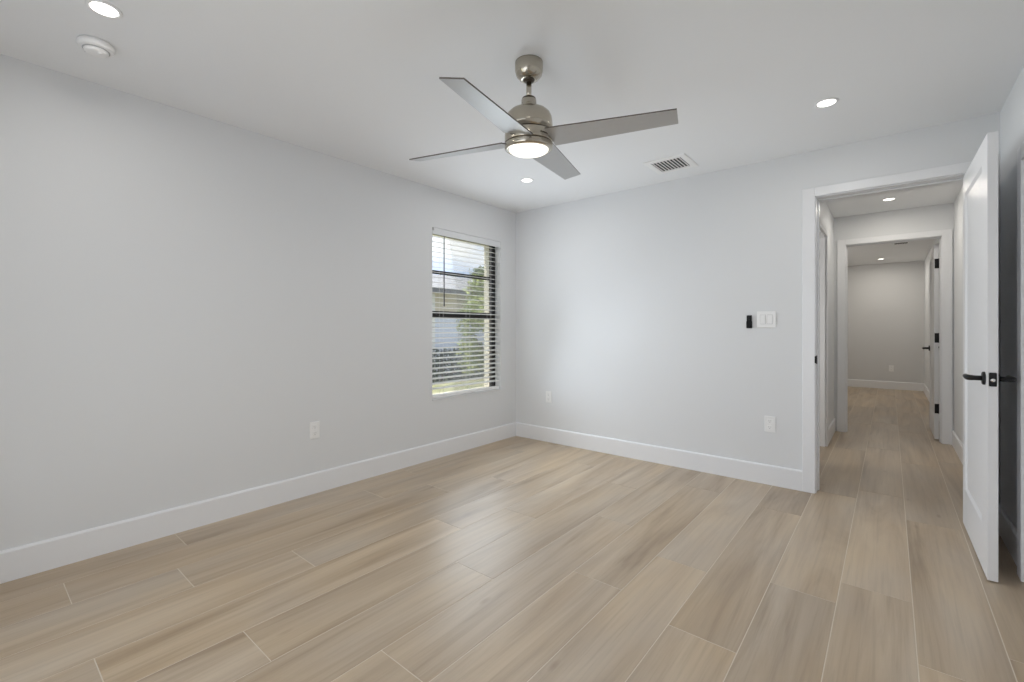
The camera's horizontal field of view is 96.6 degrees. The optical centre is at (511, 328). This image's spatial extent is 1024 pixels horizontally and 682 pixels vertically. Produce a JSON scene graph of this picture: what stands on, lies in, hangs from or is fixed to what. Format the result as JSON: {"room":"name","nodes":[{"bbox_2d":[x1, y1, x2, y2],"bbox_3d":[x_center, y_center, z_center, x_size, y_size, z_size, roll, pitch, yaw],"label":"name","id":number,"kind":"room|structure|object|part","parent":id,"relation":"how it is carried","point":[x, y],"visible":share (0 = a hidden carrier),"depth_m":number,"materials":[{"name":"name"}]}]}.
{"room":"empty bedroom","nodes":[
{"label":"empty bedroom","id":0,"kind":"room"},
{"bbox_2d":[0,54,515,550],"bbox_3d":[-1.386,-0.122,3.450,0.220,2.590,4.810,0,0,40],"label":"wall","id":1,"kind":"structure","parent":0,"point":[183,293],"depth_m":2.67,"materials":[{"name":"paint"}]},
{"bbox_2d":[0,422,515,583],"bbox_3d":[-1.327,1.099,3.336,0.015,0.147,4.310,0,0,40],"label":"baseboard","id":2,"kind":"structure","parent":1,"relation":"attached to","point":[22,561],"depth_m":2.72,"materials":[{"name":"wood"}]},
{"bbox_2d":[310,421,319,438],"bbox_3d":[-1.405,0.724,3.247,0.009,0.119,0.073,0,0,40],"label":"wall outlet","id":3,"kind":"object","parent":1,"relation":"attached to","point":[314,426],"visible":1,"depth_m":3.24,"materials":[{"name":"white plastic"}]},
{"bbox_2d":[432,234,500,400],"bbox_3d":[-0.462,-0.132,4.486,0.136,1.561,0.935,0,0,40],"label":"window","id":4,"kind":"structure","parent":1,"relation":"in","point":[476,266],"depth_m":4.63,"materials":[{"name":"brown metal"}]},
{"bbox_3d":[-0.494,-0.133,4.512,0.034,0.058,0.855,0,0,40],"label":"meeting rail","id":5,"kind":"part","parent":4,"relation":"part of","materials":[{"name":"brown metal"}]},
{"bbox_2d":[432,227,499,398],"bbox_3d":[-0.436,-0.138,4.462,0.086,1.543,0.927,0,0,40],"label":"window blind","id":6,"kind":"object","parent":4,"relation":"attached to","point":[437,231],"visible":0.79,"depth_m":4.40,"materials":[{"name":"grey plastic"}]},
{"bbox_3d":[-0.654,-0.132,4.223,0.055,1.481,0.002,0,0,40],"label":"ladder cord","id":7,"kind":"part","parent":6,"relation":"part of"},
{"bbox_3d":[-0.446,0.621,4.473,0.053,0.026,0.911,0,0,40],"label":"rail","id":8,"kind":"part","parent":6,"relation":"part of","materials":[{"name":"white plastic"}]},
{"bbox_3d":[-0.443,0.642,4.470,0.086,0.013,0.933,0,0,40],"label":"sill","id":9,"kind":"part","parent":4,"relation":"part of","materials":[{"name":"paint"}]},
{"bbox_3d":[-0.496,-0.520,4.514,0.004,0.716,0.855,0,0,40],"label":"glass pane","id":10,"kind":"part","parent":4,"relation":"part of","materials":[{"name":"clear glass"}]},
{"bbox_3d":[-0.496,0.259,4.514,0.004,0.726,0.855,0,0,40],"label":"glass pane","id":11,"kind":"part","parent":4,"relation":"part of","materials":[{"name":"clear glass"}]},
{"bbox_2d":[0,386,1023,681],"bbox_3d":[2.498,1.223,5.101,4.055,0.100,12.310,0,0,40],"label":"floor","id":12,"kind":"structure","parent":0,"point":[516,558],"depth_m":2.14,"materials":[{"name":"brown wood"}]},
{"bbox_2d":[0,0,1023,265],"bbox_3d":[2.498,-1.342,5.101,4.055,0.150,12.310,0,0,40],"label":"ceiling","id":13,"kind":"structure","parent":0,"point":[355,81],"depth_m":2.26,"materials":[{"name":"paint"}]},
{"bbox_2d":[76,35,114,57],"bbox_3d":[-1.849,-1.243,2.029,0.128,0.048,0.128,0,0,40],"label":"smoke detector","id":14,"kind":"object","parent":13,"relation":"attached to","point":[94,46],"visible":1,"depth_m":2.00,"materials":[{"name":"white plastic"}]},
{"bbox_2d":[84,0,122,18],"bbox_3d":[-1.616,-1.264,1.806,0.114,0.005,0.114,0,0,40],"label":"recessed light","id":15,"kind":"object","parent":13,"relation":"in","point":[100,7],"visible":1,"depth_m":1.80,"materials":[{"name":"white plastic"}]},
{"bbox_2d":[520,178,533,182],"bbox_3d":[0.127,-1.264,3.891,0.114,0.005,0.114,0,0,40],"label":"recessed light","id":16,"kind":"object","parent":13,"relation":"in","point":[526,180],"visible":1,"depth_m":3.89,"materials":[{"name":"white plastic"}]},
{"bbox_2d":[409,54,677,179],"bbox_3d":[0.081,-1.052,2.190,1.026,0.431,1.025,0,0,-19],"label":"ceiling fan","id":17,"kind":"object","parent":13,"relation":"hanging from","point":[528,128],"visible":1,"depth_m":2.08,"materials":[{"name":"silver metal"}]},
{"bbox_3d":[-0.272,-0.907,2.367,0.565,0.049,0.146,0,0,26],"label":"blade","id":18,"kind":"part","parent":17,"relation":"part of","materials":[{"name":"silver metal"}]},
{"bbox_3d":[-0.099,-0.884,1.845,0.261,0.037,0.576,3,4,40],"label":"blade","id":19,"kind":"part","parent":17,"relation":"part of","materials":[{"name":"silver metal"}]},
{"bbox_3d":[0.081,-0.849,2.193,0.192,0.025,0.192,3,4,40],"label":"lamp globe","id":20,"kind":"part","parent":17,"relation":"part of","materials":[{"name":"white glass"}]},
{"bbox_3d":[0.258,-0.917,2.542,0.147,0.054,0.565,0,0,26],"label":"blade","id":21,"kind":"part","parent":17,"relation":"part of","materials":[{"name":"silver metal"}]},
{"bbox_3d":[0.434,-0.894,2.016,0.565,0.041,0.148,0,0,26],"label":"blade","id":22,"kind":"part","parent":17,"relation":"part of","materials":[{"name":"silver metal"}]},
{"bbox_2d":[643,153,698,173],"bbox_3d":[1.225,-1.262,3.516,0.315,0.011,0.325,0,0,40],"label":"ceiling vent","id":23,"kind":"object","parent":13,"relation":"in","point":[680,161],"visible":1,"depth_m":3.50,"materials":[{"name":"white plastic"}]},
{"bbox_2d":[814,97,838,107],"bbox_3d":[1.764,-1.264,2.557,0.114,0.005,0.114,0,0,40],"label":"recessed light","id":24,"kind":"object","parent":13,"relation":"in","point":[827,102],"visible":1,"depth_m":2.55,"materials":[{"name":"white plastic"}]},
{"bbox_2d":[882,197,895,200],"bbox_3d":[3.691,-1.264,4.464,0.114,0.005,0.114,0,0,40],"label":"recessed light","id":25,"kind":"object","parent":13,"relation":"in","point":[892,198],"visible":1,"depth_m":4.46,"materials":[{"name":"white plastic"}]},
{"bbox_2d":[516,112,999,503],"bbox_3d":[1.513,-0.047,3.911,3.655,2.440,0.200,0,0,40],"label":"wall","id":26,"kind":"structure","parent":0,"point":[633,306],"depth_m":3.82,"materials":[{"name":"paint"}]},
{"bbox_2d":[546,391,551,402],"bbox_3d":[0.379,0.707,4.715,0.073,0.119,0.009,0,0,40],"label":"wall outlet","id":27,"kind":"object","parent":26,"relation":"attached to","point":[548,393],"visible":1,"depth_m":4.71,"materials":[{"name":"white plastic"}]},
{"bbox_2d":[516,422,801,490],"bbox_3d":[1.073,1.099,4.136,2.660,0.147,0.015,0,0,40],"label":"baseboard","id":28,"kind":"structure","parent":26,"relation":"attached to","point":[789,478],"depth_m":3.88,"materials":[{"name":"wood"}]},
{"bbox_2d":[746,315,751,327],"bbox_3d":[1.827,-0.052,3.511,0.041,0.100,0.016,0,0,40],"label":"remote","id":29,"kind":"object","parent":26,"relation":"attached to","point":[749,317],"visible":1,"depth_m":3.50,"materials":[{"name":"black plastic"}]},
{"bbox_2d":[757,311,775,327],"bbox_3d":[1.917,-0.068,3.438,0.128,0.124,0.012,0,0,40],"label":"light switch","id":30,"kind":"object","parent":26,"relation":"attached to","point":[765,319],"visible":1,"depth_m":3.44,"materials":[{"name":"white plastic"}]},
{"bbox_2d":[764,416,774,432],"bbox_3d":[1.937,0.719,3.424,0.073,0.119,0.009,0,0,40],"label":"wall outlet","id":31,"kind":"object","parent":26,"relation":"attached to","point":[769,421],"visible":1,"depth_m":3.42,"materials":[{"name":"white plastic"}]},
{"bbox_2d":[802,162,970,493],"bbox_3d":[2.534,0.086,3.064,0.962,2.173,0.238,0,0,40],"label":"trim","id":32,"kind":"structure","parent":26,"relation":"attached to","point":[812,198],"depth_m":3.25,"materials":[{"name":"wood"}]},
{"bbox_2d":[820,202,833,426],"bbox_3d":[2.909,-0.047,4.378,0.120,2.440,2.300,0,0,40],"label":"wall","id":33,"kind":"structure","parent":0,"point":[826,216],"depth_m":4.92,"materials":[{"name":"paint"}]},
{"bbox_2d":[820,219,827,446],"bbox_3d":[2.834,0.098,4.273,0.138,2.150,0.902,0,0,40],"label":"trim","id":34,"kind":"structure","parent":33,"relation":"attached to","point":[823,231],"depth_m":4.53,"materials":[{"name":"wood"}]},
{"bbox_2d":[828,418,835,443],"bbox_3d":[2.961,1.099,4.335,0.015,0.147,2.300,0,0,40],"label":"baseboard","id":35,"kind":"structure","parent":33,"relation":"attached to","point":[832,427],"depth_m":4.88,"materials":[{"name":"wood"}]},
{"bbox_2d":[848,261,923,382],"bbox_3d":[6.829,-0.047,9.324,2.375,2.440,0.120,0,0,40],"label":"wall","id":36,"kind":"structure","parent":0,"point":[886,300],"depth_m":8.87,"materials":[{"name":"paint"}]},
{"bbox_2d":[848,379,923,390],"bbox_3d":[6.832,1.099,9.234,2.255,0.147,0.015,0,0,40],"label":"baseboard","id":37,"kind":"structure","parent":36,"relation":"attached to","point":[851,382],"depth_m":8.86,"materials":[{"name":"wood"}]},
{"bbox_2d":[889,365,893,371],"bbox_3d":[7.337,0.773,8.820,0.073,0.119,0.009,0,0,40],"label":"wall outlet","id":38,"kind":"object","parent":36,"relation":"attached to","point":[891,367],"visible":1,"depth_m":8.81,"materials":[{"name":"white plastic"}]},
{"bbox_2d":[834,203,953,430],"bbox_3d":[3.621,-0.047,5.359,2.255,2.440,0.120,0,0,40],"label":"wall","id":39,"kind":"structure","parent":0,"point":[934,217],"depth_m":4.89,"materials":[{"name":"paint"}]},
{"bbox_2d":[837,229,951,444],"bbox_3d":[4.116,0.085,4.949,0.947,2.176,0.156,0,0,40],"label":"trim","id":40,"kind":"structure","parent":39,"relation":"attached to","point":[944,236],"depth_m":4.69,"materials":[{"name":"wood"}]},
{"bbox_2d":[922,244,938,438],"bbox_3d":[4.685,0.136,5.062,0.173,2.050,0.800,0,0,40],"label":"door","id":41,"kind":"structure","parent":39,"relation":"in","point":[933,347],"depth_m":4.79,"materials":[{"name":"wood"}]},
{"bbox_2d":[924,66,1023,529],"bbox_3d":[3.888,-0.047,3.820,0.120,2.440,12.110,0,0,40],"label":"wall","id":42,"kind":"structure","parent":0,"point":[1012,111],"depth_m":2.56,"materials":[{"name":"paint"}]},
{"bbox_2d":[923,384,928,400],"bbox_3d":[6.106,1.099,6.602,0.015,0.147,4.965,0,0,40],"label":"baseboard","id":43,"kind":"structure","parent":42,"relation":"attached to","point":[925,389],"depth_m":7.79,"materials":[{"name":"wood"}]},
{"bbox_2d":[952,430,962,464],"bbox_3d":[3.712,1.099,3.713,0.015,0.147,2.300,0,0,40],"label":"baseboard","id":44,"kind":"structure","parent":42,"relation":"attached to","point":[957,444],"depth_m":4.21,"materials":[{"name":"wood"}]},
{"bbox_2d":[963,131,1016,581],"bbox_3d":[2.469,0.130,2.413,0.173,2.072,0.825,0,0,39],"label":"door","id":45,"kind":"structure","parent":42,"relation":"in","point":[981,377],"depth_m":2.23,"materials":[{"name":"wood"}]},
{"bbox_3d":[2.244,0.236,2.226,0.060,0.026,0.131,0,0,39],"label":"lever","id":46,"kind":"part","parent":45,"relation":"part of","materials":[{"name":"black metal"}]},
{"bbox_3d":[2.237,0.236,2.163,0.010,0.062,0.062,0,0,39],"label":"handle","id":47,"kind":"part","parent":45,"relation":"part of","materials":[{"name":"black metal"}]},
{"bbox_3d":[2.217,0.236,2.102,0.026,0.064,0.005,0,0,39],"label":"latch plate","id":48,"kind":"part","parent":45,"relation":"part of","materials":[{"name":"black metal"}]},
{"bbox_3d":[2.332,0.236,2.155,0.060,0.026,0.131,0,0,39],"label":"lever","id":49,"kind":"part","parent":45,"relation":"part of","materials":[{"name":"black metal"}]},
{"bbox_2d":[998,504,1016,565],"bbox_3d":[2.640,1.099,2.419,0.015,0.147,0.660,0,0,40],"label":"baseboard","id":50,"kind":"structure","parent":42,"relation":"attached to","point":[1007,531],"depth_m":2.42,"materials":[{"name":"wood"}]},
{"bbox_2d":[1017,141,1023,581],"bbox_3d":[1.951,0.160,1.506,0.150,2.025,1.615,0,0,40],"label":"trim","id":51,"kind":"structure","parent":42,"relation":"attached to","point":[1020,151],"depth_m":2.11,"materials":[{"name":"wood"}]},
{"label":"outside","id":52,"kind":"structure","parent":0,"visible":0},
{"bbox_2d":[432,378,454,393],"bbox_3d":[-7.148,1.483,27.842,39.780,0.300,54.000,0,0,40],"label":"lawn","id":53,"kind":"structure","parent":52,"point":[446,379],"depth_m":10.47,"materials":[{"name":"green plant"}]},
{"bbox_2d":[432,348,456,381],"bbox_3d":[-1.673,0.911,11.642,0.912,1.016,5.172,0,0,40],"label":"hedge","id":54,"kind":"object","parent":53,"relation":"on","point":[445,349],"visible":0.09,"depth_m":11.49,"materials":[{"name":"green plant"}]},
{"bbox_2d":[432,274,457,376],"bbox_3d":[-3.961,-0.367,16.109,9.260,3.400,13.000,0,0,40],"label":"house","id":55,"kind":"structure","parent":53,"relation":"on","point":[450,280],"depth_m":12.48,"materials":[{"name":"grey paint"}]},
{"bbox_3d":[-2.098,0.203,12.111,0.030,2.260,0.120,0,0,40],"label":"corner trim","id":56,"kind":"part","parent":55,"relation":"part of","materials":[{"name":"white paint"}]}
]}

